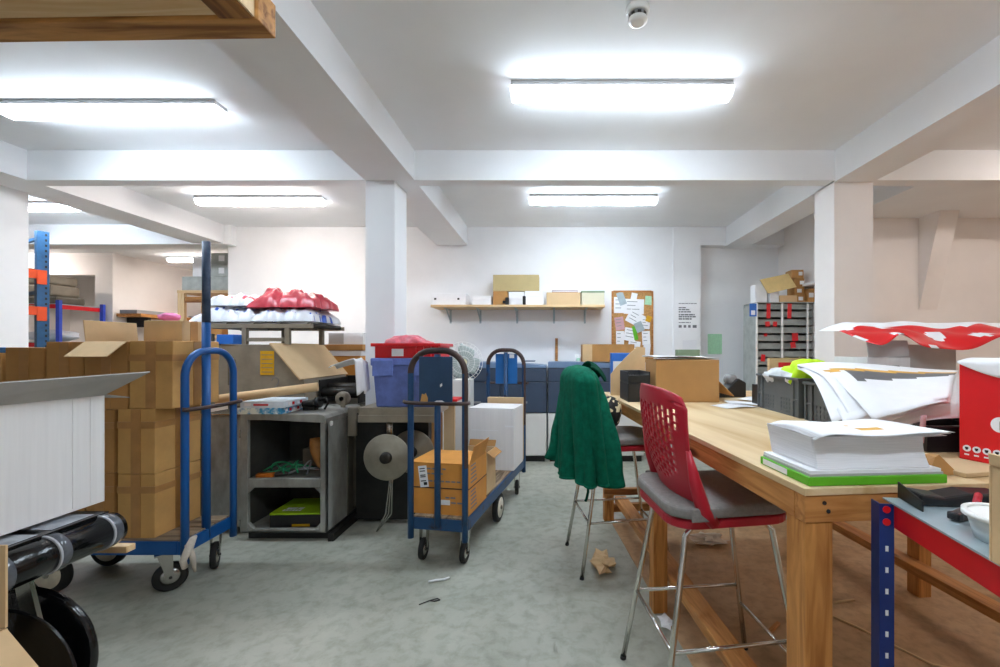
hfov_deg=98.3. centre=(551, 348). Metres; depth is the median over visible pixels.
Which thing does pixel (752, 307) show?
tag
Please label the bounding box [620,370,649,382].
tray
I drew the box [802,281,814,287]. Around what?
trim
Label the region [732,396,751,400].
loose sheet
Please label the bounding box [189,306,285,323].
plastic sack
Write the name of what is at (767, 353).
tray
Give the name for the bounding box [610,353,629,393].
binder
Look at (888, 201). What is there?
ceiling
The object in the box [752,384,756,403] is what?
box
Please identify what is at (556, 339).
batten
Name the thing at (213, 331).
cardboard box
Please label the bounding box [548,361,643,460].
printer
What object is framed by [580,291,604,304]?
box
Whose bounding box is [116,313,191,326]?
shelf
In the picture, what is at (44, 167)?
ceiling beam
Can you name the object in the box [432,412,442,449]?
board
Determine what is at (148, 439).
cardboard box
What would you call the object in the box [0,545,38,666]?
open cardboard box
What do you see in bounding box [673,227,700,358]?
trim
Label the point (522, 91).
ceiling light
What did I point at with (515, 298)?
box
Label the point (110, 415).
cardboard box
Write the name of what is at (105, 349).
open cardboard box
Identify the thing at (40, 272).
rack
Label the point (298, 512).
box
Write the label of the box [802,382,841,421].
plastic crate
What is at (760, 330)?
tray
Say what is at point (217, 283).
cardboard box
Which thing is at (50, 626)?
cart
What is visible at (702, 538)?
crumpled tissue
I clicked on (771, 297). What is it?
cardboard box
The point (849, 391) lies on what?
printed sheets
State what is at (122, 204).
ceiling beam
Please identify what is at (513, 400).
box
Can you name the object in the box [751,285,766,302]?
cardboard box
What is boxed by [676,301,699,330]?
poster
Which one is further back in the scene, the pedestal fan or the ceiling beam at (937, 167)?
the pedestal fan
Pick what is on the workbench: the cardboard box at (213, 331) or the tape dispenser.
the tape dispenser
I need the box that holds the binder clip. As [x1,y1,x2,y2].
[503,297,508,304]
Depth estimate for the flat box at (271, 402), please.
2.90 m
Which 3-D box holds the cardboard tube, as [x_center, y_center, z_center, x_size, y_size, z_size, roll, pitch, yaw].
[-1.933,0.300,2.930,0.610,0.132,0.062,0,0,-17]
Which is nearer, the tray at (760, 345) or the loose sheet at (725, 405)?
the loose sheet at (725, 405)
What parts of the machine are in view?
panel, edge trim, feeder frame, motor, frame, connecting panel, panel, reel plate, reel post, reel plate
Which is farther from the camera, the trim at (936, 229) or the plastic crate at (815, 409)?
the trim at (936, 229)
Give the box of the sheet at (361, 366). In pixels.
[328,358,369,395]
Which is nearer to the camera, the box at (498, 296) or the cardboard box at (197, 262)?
the box at (498, 296)
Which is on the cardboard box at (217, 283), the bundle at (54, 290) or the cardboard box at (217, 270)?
the cardboard box at (217, 270)
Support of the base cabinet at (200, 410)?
on the floor
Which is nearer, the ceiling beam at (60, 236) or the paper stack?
the paper stack
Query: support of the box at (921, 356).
on the workbench
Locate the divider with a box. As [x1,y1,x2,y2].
[611,347,644,394]
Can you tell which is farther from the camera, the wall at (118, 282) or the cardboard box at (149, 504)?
the wall at (118, 282)
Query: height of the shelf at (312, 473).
0.015 m
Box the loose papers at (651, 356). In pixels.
[643,355,719,358]
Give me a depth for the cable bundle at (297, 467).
3.05 m
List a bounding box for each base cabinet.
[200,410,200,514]
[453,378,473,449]
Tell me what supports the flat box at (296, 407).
on the machine
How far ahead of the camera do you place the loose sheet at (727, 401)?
2.55 m
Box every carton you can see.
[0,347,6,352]
[0,371,149,535]
[414,437,488,489]
[414,475,485,515]
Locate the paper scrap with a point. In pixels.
(666, 622)
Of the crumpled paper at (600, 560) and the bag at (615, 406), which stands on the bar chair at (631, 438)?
the bag at (615, 406)
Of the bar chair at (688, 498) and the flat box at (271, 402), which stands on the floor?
the bar chair at (688, 498)
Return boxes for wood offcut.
[768,621,779,632]
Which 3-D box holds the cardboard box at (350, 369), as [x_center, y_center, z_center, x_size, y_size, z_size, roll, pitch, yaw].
[-2.020,0.683,4.300,0.340,1.230,0.300,0,0,0]
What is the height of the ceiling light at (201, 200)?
0.081 m
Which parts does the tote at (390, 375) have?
lid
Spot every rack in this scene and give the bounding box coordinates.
[29,230,48,346]
[177,290,227,338]
[743,302,814,390]
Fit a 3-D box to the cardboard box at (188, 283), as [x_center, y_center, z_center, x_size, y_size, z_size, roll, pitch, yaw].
[-5.000,-0.916,6.150,0.330,0.190,0.300,0,0,0]
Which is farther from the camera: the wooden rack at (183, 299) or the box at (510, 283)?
the wooden rack at (183, 299)
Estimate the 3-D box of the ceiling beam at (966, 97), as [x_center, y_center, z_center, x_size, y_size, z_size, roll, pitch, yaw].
[2.330,-1.410,1.715,0.300,0.240,7.630,0,0,0]
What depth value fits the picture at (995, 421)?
1.22 m
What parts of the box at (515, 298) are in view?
lid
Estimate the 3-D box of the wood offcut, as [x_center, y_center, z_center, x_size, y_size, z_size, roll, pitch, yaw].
[1.027,1.288,1.990,0.100,0.012,0.016,0,0,-40]
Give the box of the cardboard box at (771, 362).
[767,358,804,370]
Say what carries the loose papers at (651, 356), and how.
on the cardboard box at (693, 380)
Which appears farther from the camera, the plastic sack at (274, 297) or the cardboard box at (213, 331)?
the cardboard box at (213, 331)
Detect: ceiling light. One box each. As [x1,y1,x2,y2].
[0,100,227,119]
[29,201,80,211]
[166,256,201,261]
[193,195,326,205]
[509,80,734,102]
[528,194,657,204]
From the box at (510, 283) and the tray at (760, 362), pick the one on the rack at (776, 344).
the tray at (760, 362)
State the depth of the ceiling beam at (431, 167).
3.31 m
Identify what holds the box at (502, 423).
on the trolley at (436, 372)
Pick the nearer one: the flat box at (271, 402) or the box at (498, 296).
the flat box at (271, 402)
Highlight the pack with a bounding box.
[120,310,165,314]
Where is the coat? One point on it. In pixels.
(584, 445)
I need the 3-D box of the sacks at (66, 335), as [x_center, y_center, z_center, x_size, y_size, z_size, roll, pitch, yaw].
[-7.507,-0.196,6.462,0.787,0.181,0.423,0,0,0]
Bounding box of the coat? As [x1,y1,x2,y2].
[544,361,625,501]
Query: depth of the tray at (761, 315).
4.80 m
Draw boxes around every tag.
[749,304,756,315]
[766,303,770,317]
[787,303,791,318]
[790,342,795,347]
[792,333,797,340]
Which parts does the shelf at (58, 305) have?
post, post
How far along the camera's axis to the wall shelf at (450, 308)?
5.08 m
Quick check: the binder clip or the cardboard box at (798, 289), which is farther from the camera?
the binder clip
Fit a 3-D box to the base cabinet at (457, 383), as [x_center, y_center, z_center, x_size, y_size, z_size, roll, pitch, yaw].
[-0.875,0.797,4.248,0.170,1.000,0.204,0,0,0]
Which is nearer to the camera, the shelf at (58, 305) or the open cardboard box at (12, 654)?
the open cardboard box at (12, 654)
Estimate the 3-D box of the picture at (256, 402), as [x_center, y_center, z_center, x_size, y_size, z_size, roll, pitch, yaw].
[-1.884,0.374,2.961,0.366,0.020,0.153,0,0,-42]
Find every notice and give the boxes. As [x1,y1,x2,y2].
[675,350,699,358]
[683,340,696,349]
[708,334,721,353]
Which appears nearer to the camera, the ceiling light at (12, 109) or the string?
the string
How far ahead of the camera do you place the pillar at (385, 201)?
3.32 m
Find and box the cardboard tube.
[214,382,318,403]
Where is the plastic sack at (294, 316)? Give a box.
[249,307,341,324]
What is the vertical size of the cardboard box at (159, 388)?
0.362 m
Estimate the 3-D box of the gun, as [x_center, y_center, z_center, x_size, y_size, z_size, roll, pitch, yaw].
[0.848,0.321,0.871,0.110,0.043,0.032,0,0,-23]
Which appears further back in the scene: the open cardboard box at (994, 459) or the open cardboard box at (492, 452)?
the open cardboard box at (492, 452)
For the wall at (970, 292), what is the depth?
4.27 m
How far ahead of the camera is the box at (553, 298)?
5.12 m
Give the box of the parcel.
[309,437,319,467]
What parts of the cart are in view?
reel plate, reel plate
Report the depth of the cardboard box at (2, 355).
2.30 m
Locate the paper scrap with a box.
[657,613,672,629]
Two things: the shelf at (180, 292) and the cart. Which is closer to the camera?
the cart
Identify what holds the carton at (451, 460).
on the carton at (451, 499)
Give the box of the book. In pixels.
[552,290,577,291]
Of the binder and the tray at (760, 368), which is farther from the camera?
the tray at (760, 368)
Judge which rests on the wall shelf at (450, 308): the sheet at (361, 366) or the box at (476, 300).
the box at (476, 300)
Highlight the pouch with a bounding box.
[157,313,180,320]
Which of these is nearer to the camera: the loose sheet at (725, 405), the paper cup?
the loose sheet at (725, 405)
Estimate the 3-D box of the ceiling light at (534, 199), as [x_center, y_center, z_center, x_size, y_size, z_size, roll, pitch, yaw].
[0.410,-1.490,4.300,1.286,0.081,0.114,0,0,0]
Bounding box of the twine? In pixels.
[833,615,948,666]
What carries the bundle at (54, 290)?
on the bundle at (52, 299)
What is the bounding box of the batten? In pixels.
[555,338,557,360]
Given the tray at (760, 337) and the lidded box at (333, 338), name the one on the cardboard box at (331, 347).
the lidded box at (333, 338)
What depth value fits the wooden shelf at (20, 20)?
1.05 m
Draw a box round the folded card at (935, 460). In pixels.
[925,453,953,474]
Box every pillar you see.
[0,185,28,346]
[365,181,405,405]
[815,182,872,361]
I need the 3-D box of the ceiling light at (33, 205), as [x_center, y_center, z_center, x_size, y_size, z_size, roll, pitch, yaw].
[-5.620,-1.490,4.500,1.316,0.081,0.114,0,0,0]
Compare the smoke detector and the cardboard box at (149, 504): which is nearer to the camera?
the smoke detector
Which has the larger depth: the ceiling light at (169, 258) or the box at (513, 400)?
the ceiling light at (169, 258)
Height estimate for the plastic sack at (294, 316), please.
0.146 m
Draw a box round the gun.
[947,492,982,521]
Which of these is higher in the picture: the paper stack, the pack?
the pack
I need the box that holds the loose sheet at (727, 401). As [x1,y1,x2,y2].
[725,400,756,404]
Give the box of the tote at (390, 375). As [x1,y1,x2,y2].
[370,358,433,406]
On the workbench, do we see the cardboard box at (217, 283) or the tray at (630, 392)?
the tray at (630, 392)
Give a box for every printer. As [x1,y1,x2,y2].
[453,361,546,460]
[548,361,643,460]
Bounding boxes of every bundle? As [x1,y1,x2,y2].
[29,274,76,286]
[29,284,78,297]
[29,296,84,305]
[263,460,319,473]
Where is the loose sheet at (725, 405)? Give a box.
[711,403,755,408]
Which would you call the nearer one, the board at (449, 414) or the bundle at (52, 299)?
the board at (449, 414)
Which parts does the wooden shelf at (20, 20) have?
shelf panel, rail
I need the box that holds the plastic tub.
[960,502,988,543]
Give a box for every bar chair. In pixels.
[565,426,669,580]
[620,383,786,666]
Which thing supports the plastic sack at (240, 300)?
on the plastic sack at (219, 315)
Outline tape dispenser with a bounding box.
[719,374,745,397]
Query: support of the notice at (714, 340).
attached to the wall at (329, 262)
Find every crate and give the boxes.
[371,343,452,357]
[756,373,814,417]
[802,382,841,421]
[910,418,958,451]
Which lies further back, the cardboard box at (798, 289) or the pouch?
the cardboard box at (798, 289)
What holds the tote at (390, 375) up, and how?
on the machine
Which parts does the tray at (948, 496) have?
upright plate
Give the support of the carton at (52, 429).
on the cart
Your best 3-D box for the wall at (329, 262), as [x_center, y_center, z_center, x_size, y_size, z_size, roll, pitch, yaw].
[-0.555,-0.115,5.535,7.010,2.830,0.290,0,0,0]
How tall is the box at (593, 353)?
0.204 m
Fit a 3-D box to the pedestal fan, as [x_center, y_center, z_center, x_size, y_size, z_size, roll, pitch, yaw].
[-0.985,0.611,4.660,0.436,1.378,0.380,0,0,-20]
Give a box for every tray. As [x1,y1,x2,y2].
[453,397,461,401]
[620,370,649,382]
[620,381,649,401]
[745,304,812,310]
[758,312,812,318]
[758,320,812,325]
[758,328,812,333]
[758,335,812,340]
[758,343,812,348]
[758,351,812,356]
[758,359,766,364]
[758,366,766,371]
[898,482,988,511]
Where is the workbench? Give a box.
[603,391,999,666]
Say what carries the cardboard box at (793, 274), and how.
on the cardboard box at (798, 281)
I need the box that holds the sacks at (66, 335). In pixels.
[29,330,79,341]
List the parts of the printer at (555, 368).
door, lid, door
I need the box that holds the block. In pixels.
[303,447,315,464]
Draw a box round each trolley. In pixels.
[34,241,241,591]
[402,348,528,563]
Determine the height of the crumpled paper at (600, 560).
0.074 m
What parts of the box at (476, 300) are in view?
lid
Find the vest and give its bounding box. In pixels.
[781,359,824,383]
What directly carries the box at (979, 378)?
on the workbench
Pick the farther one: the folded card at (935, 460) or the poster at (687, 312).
the poster at (687, 312)
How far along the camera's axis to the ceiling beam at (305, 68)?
2.32 m
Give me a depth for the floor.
2.22 m
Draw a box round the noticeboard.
[611,290,652,358]
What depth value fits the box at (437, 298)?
5.12 m
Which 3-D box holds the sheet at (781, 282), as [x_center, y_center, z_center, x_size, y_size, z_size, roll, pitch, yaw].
[2.499,-0.725,4.752,0.369,0.241,0.098,0,0,-6]
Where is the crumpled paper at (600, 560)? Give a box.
[590,548,615,574]
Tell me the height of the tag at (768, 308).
0.165 m
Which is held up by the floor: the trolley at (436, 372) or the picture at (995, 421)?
the trolley at (436, 372)
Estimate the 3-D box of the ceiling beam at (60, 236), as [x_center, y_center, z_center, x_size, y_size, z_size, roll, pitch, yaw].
[-7.425,-1.410,5.420,6.950,0.240,0.260,0,0,0]
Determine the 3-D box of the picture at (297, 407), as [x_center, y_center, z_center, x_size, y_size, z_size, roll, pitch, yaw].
[-1.819,0.417,3.038,0.001,0.020,0.205,0,0,0]
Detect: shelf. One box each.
[0,0,275,41]
[29,300,105,346]
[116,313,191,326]
[177,290,227,296]
[251,461,319,477]
[431,305,604,322]
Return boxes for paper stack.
[767,419,953,468]
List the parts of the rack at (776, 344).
panel, post, panel, post, post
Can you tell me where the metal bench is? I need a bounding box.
[871,497,999,666]
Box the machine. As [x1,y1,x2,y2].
[211,323,447,541]
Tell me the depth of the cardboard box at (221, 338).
3.31 m
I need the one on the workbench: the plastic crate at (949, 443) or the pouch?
the plastic crate at (949, 443)
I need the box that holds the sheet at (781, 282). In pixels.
[760,274,795,292]
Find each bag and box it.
[385,335,433,342]
[606,396,621,425]
[762,367,781,381]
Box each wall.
[29,253,227,411]
[228,227,783,452]
[778,212,999,373]
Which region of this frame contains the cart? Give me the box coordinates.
[0,511,134,666]
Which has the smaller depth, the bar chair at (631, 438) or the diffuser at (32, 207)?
the bar chair at (631, 438)
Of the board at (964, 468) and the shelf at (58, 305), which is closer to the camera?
the board at (964, 468)
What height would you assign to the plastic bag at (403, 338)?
0.152 m
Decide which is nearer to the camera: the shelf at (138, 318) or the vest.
the vest
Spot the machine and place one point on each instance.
(363, 472)
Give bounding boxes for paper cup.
[575,355,580,361]
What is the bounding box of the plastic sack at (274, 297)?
[246,287,338,311]
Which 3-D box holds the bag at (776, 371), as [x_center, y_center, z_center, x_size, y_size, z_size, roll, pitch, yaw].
[1.242,0.154,2.331,0.214,0.111,0.156,0,0,0]
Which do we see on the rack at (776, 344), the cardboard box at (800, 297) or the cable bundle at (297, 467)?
the cardboard box at (800, 297)
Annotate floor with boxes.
[59,453,999,666]
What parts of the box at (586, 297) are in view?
lid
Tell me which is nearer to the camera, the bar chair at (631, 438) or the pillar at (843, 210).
the bar chair at (631, 438)
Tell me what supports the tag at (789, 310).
hanging from the rack at (776, 344)
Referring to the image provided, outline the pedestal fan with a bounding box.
[450,342,482,378]
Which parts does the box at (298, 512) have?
lid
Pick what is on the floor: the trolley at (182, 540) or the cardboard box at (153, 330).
the trolley at (182, 540)
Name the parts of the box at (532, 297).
lid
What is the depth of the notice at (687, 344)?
5.37 m
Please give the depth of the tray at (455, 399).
3.59 m
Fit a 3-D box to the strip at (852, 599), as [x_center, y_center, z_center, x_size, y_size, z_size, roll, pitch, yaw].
[1.496,1.290,2.201,0.123,0.014,0.014,0,0,-12]
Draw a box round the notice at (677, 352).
[675,350,699,358]
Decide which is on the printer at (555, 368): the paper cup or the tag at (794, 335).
the paper cup
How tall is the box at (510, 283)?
0.194 m
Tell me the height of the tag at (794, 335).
0.091 m
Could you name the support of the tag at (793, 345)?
hanging from the rack at (776, 344)
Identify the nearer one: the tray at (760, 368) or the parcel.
the parcel
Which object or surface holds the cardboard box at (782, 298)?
on the rack at (776, 344)
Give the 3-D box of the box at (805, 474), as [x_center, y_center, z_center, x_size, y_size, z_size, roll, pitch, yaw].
[0.784,0.311,1.146,0.356,0.035,0.210,0,0,-4]
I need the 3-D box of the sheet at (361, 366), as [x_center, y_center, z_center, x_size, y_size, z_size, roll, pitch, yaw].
[-1.351,0.180,2.876,0.191,0.244,0.193,0,0,0]
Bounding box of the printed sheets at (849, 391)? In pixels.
[797,362,958,442]
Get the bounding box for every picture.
[244,399,305,405]
[285,405,302,411]
[991,417,999,432]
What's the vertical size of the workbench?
0.970 m
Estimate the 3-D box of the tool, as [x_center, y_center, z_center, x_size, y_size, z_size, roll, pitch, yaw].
[-1.945,0.874,2.988,0.193,0.030,0.046,0,0,-15]
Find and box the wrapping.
[819,321,999,349]
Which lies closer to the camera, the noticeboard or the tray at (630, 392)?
the tray at (630, 392)
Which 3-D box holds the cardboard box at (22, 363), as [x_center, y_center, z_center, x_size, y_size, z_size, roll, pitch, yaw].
[-2.812,0.499,2.440,0.211,1.015,0.304,0,0,0]
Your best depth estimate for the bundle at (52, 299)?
6.38 m
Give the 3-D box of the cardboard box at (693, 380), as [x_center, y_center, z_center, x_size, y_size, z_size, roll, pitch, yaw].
[0.883,0.198,2.791,0.490,0.262,0.270,0,0,-2]
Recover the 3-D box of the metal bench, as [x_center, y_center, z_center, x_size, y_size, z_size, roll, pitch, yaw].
[1.057,0.822,0.606,0.750,0.957,0.674,0,0,9]
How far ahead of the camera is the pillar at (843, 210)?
3.32 m
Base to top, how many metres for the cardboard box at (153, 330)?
0.115 m
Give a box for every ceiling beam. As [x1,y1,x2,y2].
[0,140,223,242]
[27,150,364,185]
[29,225,236,248]
[209,0,466,244]
[414,150,834,185]
[722,35,999,248]
[873,150,999,185]
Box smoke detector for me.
[626,0,649,28]
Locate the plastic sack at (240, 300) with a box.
[211,293,260,309]
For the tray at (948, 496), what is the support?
on the metal bench
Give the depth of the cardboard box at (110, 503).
2.29 m
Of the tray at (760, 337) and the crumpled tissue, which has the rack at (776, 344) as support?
the tray at (760, 337)
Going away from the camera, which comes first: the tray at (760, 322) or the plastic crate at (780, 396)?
the plastic crate at (780, 396)
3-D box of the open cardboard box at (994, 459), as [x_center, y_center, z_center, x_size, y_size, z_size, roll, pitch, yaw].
[0.866,0.255,0.545,0.354,0.175,0.270,0,0,6]
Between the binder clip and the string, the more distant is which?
the binder clip
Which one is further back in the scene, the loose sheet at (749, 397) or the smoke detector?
the loose sheet at (749, 397)
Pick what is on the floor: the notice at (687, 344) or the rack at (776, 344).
the rack at (776, 344)
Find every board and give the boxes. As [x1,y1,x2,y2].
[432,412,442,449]
[444,406,454,449]
[944,458,988,477]
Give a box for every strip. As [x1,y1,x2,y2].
[428,577,449,582]
[833,598,854,603]
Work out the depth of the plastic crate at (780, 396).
2.19 m
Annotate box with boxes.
[0,353,5,381]
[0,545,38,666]
[6,347,46,381]
[46,342,85,510]
[63,320,137,408]
[86,472,117,512]
[104,409,117,472]
[117,404,200,473]
[117,460,200,537]
[128,341,218,408]
[144,321,200,340]
[182,277,201,289]
[193,258,211,276]
[211,253,227,263]
[211,264,227,276]
[211,277,227,289]
[211,329,227,334]
[217,334,241,343]
[237,404,302,413]
[240,397,307,407]
[269,498,319,527]
[324,344,364,350]
[328,333,364,343]
[329,351,364,355]
[334,356,364,374]
[432,293,468,304]
[460,439,501,494]
[469,403,522,470]
[472,296,492,304]
[487,397,523,458]
[493,275,538,292]
[493,291,508,304]
[509,292,524,304]
[525,291,543,304]
[547,292,579,304]
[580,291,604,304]
[581,345,633,361]
[645,359,733,401]
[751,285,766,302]
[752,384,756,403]
[761,451,946,485]
[767,291,778,301]
[779,295,796,301]
[785,270,803,278]
[787,286,803,294]
[792,278,804,285]
[796,294,805,301]
[804,288,814,301]
[834,340,909,366]
[908,345,955,369]
[957,358,999,463]
[988,453,999,564]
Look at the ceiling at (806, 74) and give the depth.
2.49 m
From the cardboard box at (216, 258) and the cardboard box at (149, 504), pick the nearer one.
the cardboard box at (149, 504)
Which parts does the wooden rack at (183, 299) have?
post, rail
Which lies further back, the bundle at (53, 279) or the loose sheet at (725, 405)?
the bundle at (53, 279)
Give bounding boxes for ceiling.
[0,0,999,269]
[873,186,999,217]
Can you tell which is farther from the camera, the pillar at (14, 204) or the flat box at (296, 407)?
the pillar at (14, 204)
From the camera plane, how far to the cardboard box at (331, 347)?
4.13 m
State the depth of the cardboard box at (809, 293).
4.75 m
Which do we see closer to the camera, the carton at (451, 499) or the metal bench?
the metal bench
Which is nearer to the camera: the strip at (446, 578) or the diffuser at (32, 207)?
the strip at (446, 578)
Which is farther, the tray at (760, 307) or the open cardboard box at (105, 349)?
the tray at (760, 307)
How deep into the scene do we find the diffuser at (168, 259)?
7.11 m
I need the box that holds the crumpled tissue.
[689,531,728,545]
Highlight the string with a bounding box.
[419,598,439,604]
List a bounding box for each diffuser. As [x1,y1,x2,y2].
[29,204,75,210]
[167,258,192,261]
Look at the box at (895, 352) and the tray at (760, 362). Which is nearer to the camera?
the box at (895, 352)
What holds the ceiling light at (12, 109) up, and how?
attached to the ceiling at (806, 74)
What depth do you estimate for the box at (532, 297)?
5.12 m
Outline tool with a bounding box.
[256,472,287,477]
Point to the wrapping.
(959, 335)
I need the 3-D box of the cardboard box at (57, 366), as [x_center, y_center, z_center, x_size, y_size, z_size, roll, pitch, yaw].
[-2.598,0.484,2.440,0.203,1.045,0.304,0,0,0]
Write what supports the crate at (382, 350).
on the tote at (390, 375)
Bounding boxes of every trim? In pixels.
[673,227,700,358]
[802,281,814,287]
[919,210,959,309]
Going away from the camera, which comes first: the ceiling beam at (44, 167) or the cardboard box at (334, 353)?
the ceiling beam at (44, 167)
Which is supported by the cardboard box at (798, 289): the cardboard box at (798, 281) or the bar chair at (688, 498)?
the cardboard box at (798, 281)

